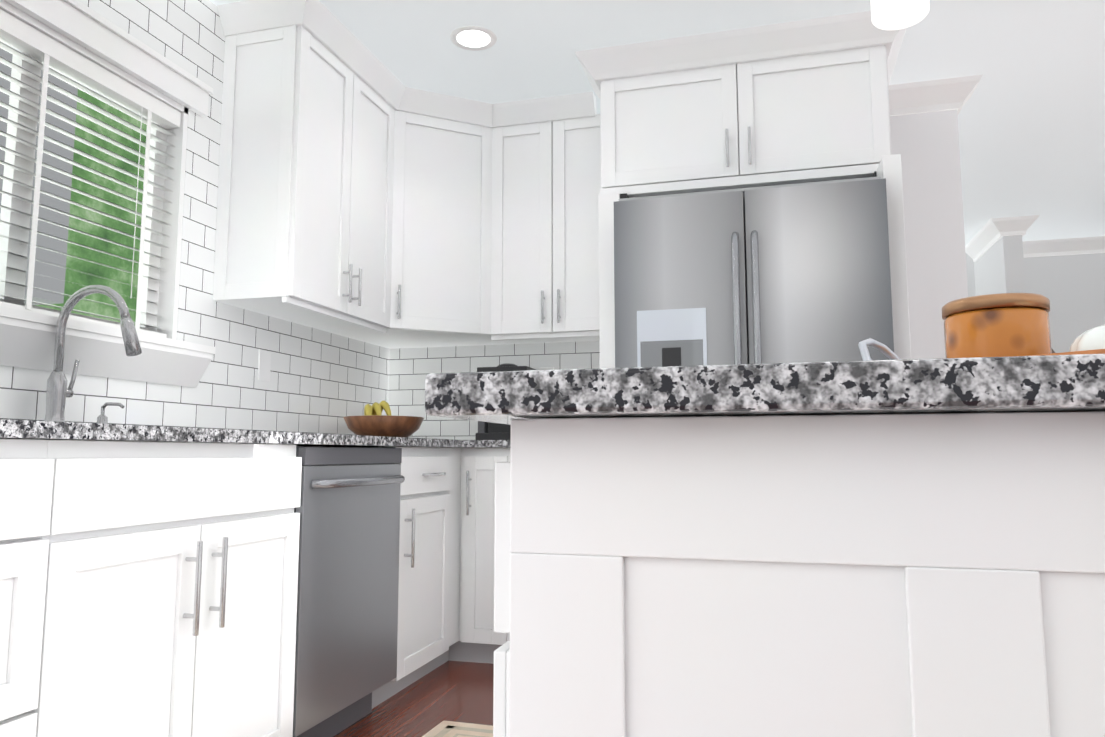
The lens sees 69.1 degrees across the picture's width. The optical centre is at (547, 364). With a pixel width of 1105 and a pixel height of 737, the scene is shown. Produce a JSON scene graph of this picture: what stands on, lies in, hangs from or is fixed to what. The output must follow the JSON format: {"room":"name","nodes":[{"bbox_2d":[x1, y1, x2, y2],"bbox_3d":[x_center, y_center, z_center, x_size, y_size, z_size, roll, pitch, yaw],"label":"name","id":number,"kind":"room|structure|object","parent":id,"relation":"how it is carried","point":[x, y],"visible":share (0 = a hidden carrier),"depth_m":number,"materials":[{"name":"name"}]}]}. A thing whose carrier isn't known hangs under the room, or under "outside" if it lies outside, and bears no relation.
{"room":"kitchen","nodes":[
{"label":"kitchen","id":0,"kind":"room"},
{"bbox_2d":[0,0,388,434],"bbox_3d":[-1.653,-0.220,1.478,0.150,2.480,5.870,-2,-7,16],"label":"tiled wall","id":1,"kind":"structure","parent":0,"point":[322,382],"depth_m":2.85,"materials":[{"name":"white tile"}]},
{"bbox_2d":[0,0,215,386],"bbox_3d":[-1.396,-0.517,2.201,0.175,1.060,1.290,-2,-7,16],"label":"window","id":2,"kind":"structure","parent":1,"relation":"in","point":[87,28],"depth_m":2.39,"materials":[{"name":"white wood"}]},
{"bbox_2d":[0,9,180,337],"bbox_3d":[-1.417,-0.525,2.208,0.062,0.788,1.042,-2,-7,16],"label":"window blind","id":3,"kind":"object","parent":2,"relation":"attached to","point":[27,39],"visible":0.94,"depth_m":2.36,"materials":[{"name":"white plastic"}]},
{"bbox_2d":[258,350,270,380],"bbox_3d":[-1.104,0.004,3.132,0.005,0.116,0.072,-2,-7,16],"label":"electrical outlet plate","id":4,"kind":"object","parent":1,"relation":"attached to","point":[264,365],"visible":1,"depth_m":3.13,"materials":[{"name":"white plastic"}]},
{"bbox_2d":[213,0,348,323],"bbox_3d":[-0.978,-0.746,3.079,0.317,1.080,0.440,-2,-7,16],"label":"upper cabinet","id":5,"kind":"object","parent":1,"relation":"attached to","point":[280,224],"depth_m":2.89,"materials":[{"name":"white wood"}]},
{"bbox_2d":[301,36,400,335],"bbox_3d":[-0.869,-0.710,3.394,0.354,1.080,0.466,-2,-7,16],"label":"upper cabinet","id":6,"kind":"object","parent":1,"relation":"attached to","point":[365,194],"depth_m":3.36,"materials":[{"name":"white wood"}]},
{"bbox_2d":[333,660,493,736],"bbox_3d":[2.602,1.099,1.844,8.070,0.060,9.150,-2,-7,16],"label":"floor","id":7,"kind":"structure","parent":0,"point":[456,691],"depth_m":2.77,"materials":[{"name":"brown wood"}]},
{"bbox_2d":[0,439,95,736],"bbox_3d":[-1.266,0.558,1.256,0.662,0.884,0.597,-2,-7,16],"label":"base cabinet","id":8,"kind":"object","parent":7,"relation":"on","point":[47,486],"depth_m":1.41,"materials":[{"name":"white wood"}]},
{"bbox_2d":[80,515,299,736],"bbox_3d":[-1.095,0.737,1.850,0.662,0.660,0.788,-2,-7,16],"label":"base cabinet","id":9,"kind":"object","parent":7,"relation":"on","point":[148,589],"depth_m":1.75,"materials":[{"name":"white wood"}]},
{"bbox_2d":[0,419,463,447],"bbox_3d":[-0.911,0.328,2.508,0.690,0.210,3.136,-2,-7,16],"label":"countertop","id":10,"kind":"structure","parent":9,"relation":"on","point":[30,429],"depth_m":1.73,"materials":[{"name":"stone"}]},
{"bbox_2d":[44,285,141,421],"bbox_3d":[-1.178,-0.018,2.102,0.288,0.385,0.086,-2,-7,16],"label":"faucet","id":11,"kind":"object","parent":10,"relation":"on","point":[58,392],"visible":0.92,"depth_m":2.10,"materials":[{"name":"silver metal"}]},
{"bbox_2d":[97,402,124,423],"bbox_3d":[-1.214,0.146,2.227,0.090,0.086,0.037,-2,-7,16],"label":"soap pump","id":12,"kind":"object","parent":10,"relation":"on","point":[102,418],"visible":0.67,"depth_m":2.23,"materials":[{"name":"silver metal"}]},
{"bbox_2d":[343,400,423,436],"bbox_3d":[-0.732,0.248,3.595,0.356,0.185,0.356,-2,-7,16],"label":"fruit bowl","id":13,"kind":"object","parent":10,"relation":"on","point":[373,421],"visible":0.9,"depth_m":3.47,"materials":[{"name":"brown wood"}]},
{"bbox_2d":[475,363,535,439],"bbox_3d":[-0.184,0.173,3.642,0.265,0.345,0.290,-2,-7,16],"label":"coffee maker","id":14,"kind":"object","parent":10,"relation":"on","point":[491,431],"visible":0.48,"depth_m":3.54,"materials":[{"name":"black plastic"}]},
{"bbox_2d":[228,443,447,708],"bbox_3d":[-0.764,0.756,3.035,0.662,0.884,0.456,-2,-7,16],"label":"base cabinet","id":15,"kind":"object","parent":7,"relation":"on","point":[264,480],"depth_m":2.83,"materials":[{"name":"white wood"}]},
{"bbox_2d":[293,446,404,736],"bbox_3d":[-0.848,0.700,2.511,0.672,0.880,0.594,-2,-7,16],"label":"dishwasher","id":16,"kind":"object","parent":7,"relation":"on","point":[348,509],"visible":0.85,"depth_m":2.39,"materials":[{"name":"silver metal"}]},
{"bbox_2d":[422,720,492,736],"bbox_3d":[-0.338,1.019,1.444,0.731,0.008,2.198,-2,-7,16],"label":"rug","id":17,"kind":"object","parent":7,"relation":"on","point":[443,728],"visible":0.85,"depth_m":2.48,"materials":[{"name":"beige fabric"}]},
{"bbox_2d":[476,448,509,663],"bbox_3d":[-0.142,0.814,3.552,0.296,0.884,0.618,-2,-7,16],"label":"base cabinet","id":18,"kind":"object","parent":7,"relation":"on","point":[487,640],"depth_m":3.28,"materials":[{"name":"white wood"}]},
{"bbox_2d":[464,440,510,447],"bbox_3d":[0.016,0.347,3.498,0.563,0.030,0.736,-2,-7,16],"label":"countertop","id":19,"kind":"structure","parent":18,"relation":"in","point":[467,443],"depth_m":3.27,"materials":[{"name":"stone"}]},
{"bbox_2d":[614,176,893,367],"bbox_3d":[0.779,0.296,3.038,0.915,1.800,0.880,-2,-7,16],"label":"fridge","id":20,"kind":"object","parent":7,"relation":"on","point":[794,273],"visible":0.44,"depth_m":2.73,"materials":[{"name":"metal"}]},
{"bbox_2d":[493,411,1104,736],"bbox_3d":[0.521,0.539,1.080,0.882,0.884,1.336,-2,-7,16],"label":"kitchen island","id":21,"kind":"object","parent":7,"relation":"on","point":[903,575],"visible":1,"depth_m":0.53,"materials":[{"name":"white wood"}]},
{"bbox_2d":[425,354,1104,424],"bbox_3d":[0.550,0.083,1.125,0.924,0.030,1.430,-2,-7,16],"label":"island countertop","id":22,"kind":"structure","parent":21,"relation":"on","point":[1049,383],"depth_m":0.50,"materials":[{"name":"stone"}]},
{"bbox_2d":[858,338,1104,360],"bbox_3d":[0.564,-0.010,0.851,0.415,0.092,0.338,-2,-7,16],"label":"wood tray","id":23,"kind":"object","parent":22,"relation":"on","point":[884,349],"visible":0.15,"depth_m":1.02,"materials":[{"name":"white wood"}]},
{"bbox_2d":[942,293,1051,357],"bbox_3d":[0.515,-0.023,0.920,0.109,0.103,0.109,-2,-7,16],"label":"candle jar","id":24,"kind":"object","parent":23,"relation":"in","point":[1003,325],"visible":0.69,"depth_m":0.88,"materials":[{"name":"orange ceramic"}]},
{"bbox_2d":[1069,324,1104,351],"bbox_3d":[0.579,-0.028,0.807,0.090,0.085,0.090,-2,-7,16],"label":"pumpkin","id":25,"kind":"object","parent":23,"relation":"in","point":[1092,339],"visible":0.48,"depth_m":0.80,"materials":[{"name":"white ceramic"}]},
{"bbox_2d":[501,92,614,343],"bbox_3d":[0.040,-0.665,3.804,0.635,1.080,0.351,-2,-7,16],"label":"upper cabinet","id":26,"kind":"object","parent":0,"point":[557,243],"depth_m":3.66,"materials":[{"name":"white wood"}]},
{"bbox_2d":[210,0,1104,245],"bbox_3d":[2.602,-1.426,2.125,8.070,0.060,9.150,-2,-7,16],"label":"ceiling","id":27,"kind":"structure","parent":0,"point":[1031,123],"depth_m":3.32,"materials":[{"name":"white paint"}]},
{"bbox_2d":[450,26,496,50],"bbox_3d":[-0.291,-1.278,3.149,0.184,0.005,0.184,-2,-7,16],"label":"recessed light","id":28,"kind":"object","parent":27,"relation":"in","point":[474,38],"visible":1,"depth_m":3.14,"materials":[{"name":"white plastic"}]},
{"bbox_2d":[871,0,929,29],"bbox_3d":[0.716,-1.073,1.672,0.124,0.739,0.124,-2,-7,16],"label":"pendant light","id":29,"kind":"object","parent":27,"relation":"hanging from","point":[892,14],"visible":1,"depth_m":1.62,"materials":[{"name":"white glass"}]},
{"bbox_2d":[890,109,967,358],"bbox_3d":[0.509,0.043,3.842,2.730,2.480,0.120,-2,-7,16],"label":"wall","id":30,"kind":"structure","parent":0,"point":[925,146],"depth_m":3.52,"materials":[{"name":"white paint"}]},
{"bbox_2d":[345,83,512,348],"bbox_3d":[-0.563,-0.665,3.805,0.721,1.080,0.676,-2,-7,16],"label":"upper cabinet","id":31,"kind":"object","parent":30,"relation":"attached to","point":[449,147],"depth_m":3.66,"materials":[{"name":"white wood"}]},
{"bbox_2d":[388,341,599,439],"bbox_3d":[-0.217,0.130,3.972,1.253,0.504,0.006,-2,-7,16],"label":"tile backsplash","id":32,"kind":"structure","parent":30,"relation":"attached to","point":[410,369],"depth_m":4.04,"materials":[{"name":"white tile"}]},
{"bbox_2d":[539,367,553,369],"bbox_3d":[-0.008,0.070,3.904,0.072,0.116,0.024,-2,-7,16],"label":"electrical outlet plate","id":33,"kind":"object","parent":32,"relation":"attached to","point":[548,368],"visible":0.21,"depth_m":3.91,"materials":[{"name":"white plastic"}]},
{"bbox_2d":[593,32,896,219],"bbox_3d":[0.831,-0.911,3.443,1.100,0.510,0.667,-2,-7,16],"label":"upper cabinet","id":34,"kind":"object","parent":30,"relation":"attached to","point":[802,113],"depth_m":3.12,"materials":[{"name":"white wood"}]},
{"bbox_2d":[888,74,982,115],"bbox_3d":[1.677,-1.177,3.594,0.455,0.110,0.186,-2,-7,16],"label":"crown molding","id":35,"kind":"structure","parent":30,"relation":"attached to","point":[932,96],"depth_m":3.54,"materials":[{"name":"white wood"}]},
{"bbox_2d":[966,253,975,296],"bbox_3d":[3.059,0.334,6.456,1.000,2.480,0.120,-2,-7,16],"label":"wall","id":36,"kind":"structure","parent":0,"point":[970,276],"depth_m":6.42,"materials":[{"name":"grey paint"}]},
{"bbox_2d":[974,235,1025,295],"bbox_3d":[3.352,0.269,5.874,0.120,2.480,0.850,-2,-7,16],"label":"wall","id":37,"kind":"structure","parent":0,"point":[999,266],"depth_m":5.64,"materials":[{"name":"grey paint"}]},
{"bbox_2d":[965,217,1007,261],"bbox_3d":[3.229,-0.914,5.956,0.090,0.109,0.870,-2,-7,16],"label":"crown molding","id":38,"kind":"structure","parent":37,"relation":"attached to","point":[988,235],"depth_m":5.82,"materials":[{"name":"white wood"}]},
{"bbox_2d":[1007,215,1038,247],"bbox_3d":[3.412,-0.927,5.833,0.090,0.109,0.730,-2,-7,16],"label":"crown molding","id":39,"kind":"structure","parent":37,"relation":"attached to","point":[1020,227],"depth_m":5.54,"materials":[{"name":"white wood"}]},
{"bbox_2d":[1024,253,1104,352],"bbox_3d":[5.583,0.242,5.629,4.310,2.480,0.120,-2,-7,16],"label":"wall","id":40,"kind":"structure","parent":0,"point":[1071,288],"depth_m":6.10,"materials":[{"name":"grey paint"}]},
{"bbox_2d":[1023,236,1104,257],"bbox_3d":[5.447,-0.943,5.691,4.075,0.109,0.085,-2,-7,16],"label":"crown molding","id":41,"kind":"structure","parent":40,"relation":"attached to","point":[1084,245],"depth_m":6.11,"materials":[{"name":"white wood"}]},
{"label":"outside","id":42,"kind":"structure","parent":0,"visible":0},
{"bbox_2d":[0,48,146,324],"bbox_3d":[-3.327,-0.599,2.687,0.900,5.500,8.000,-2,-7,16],"label":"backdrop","id":43,"kind":"structure","parent":42,"point":[53,275],"depth_m":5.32,"materials":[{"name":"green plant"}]}
]}

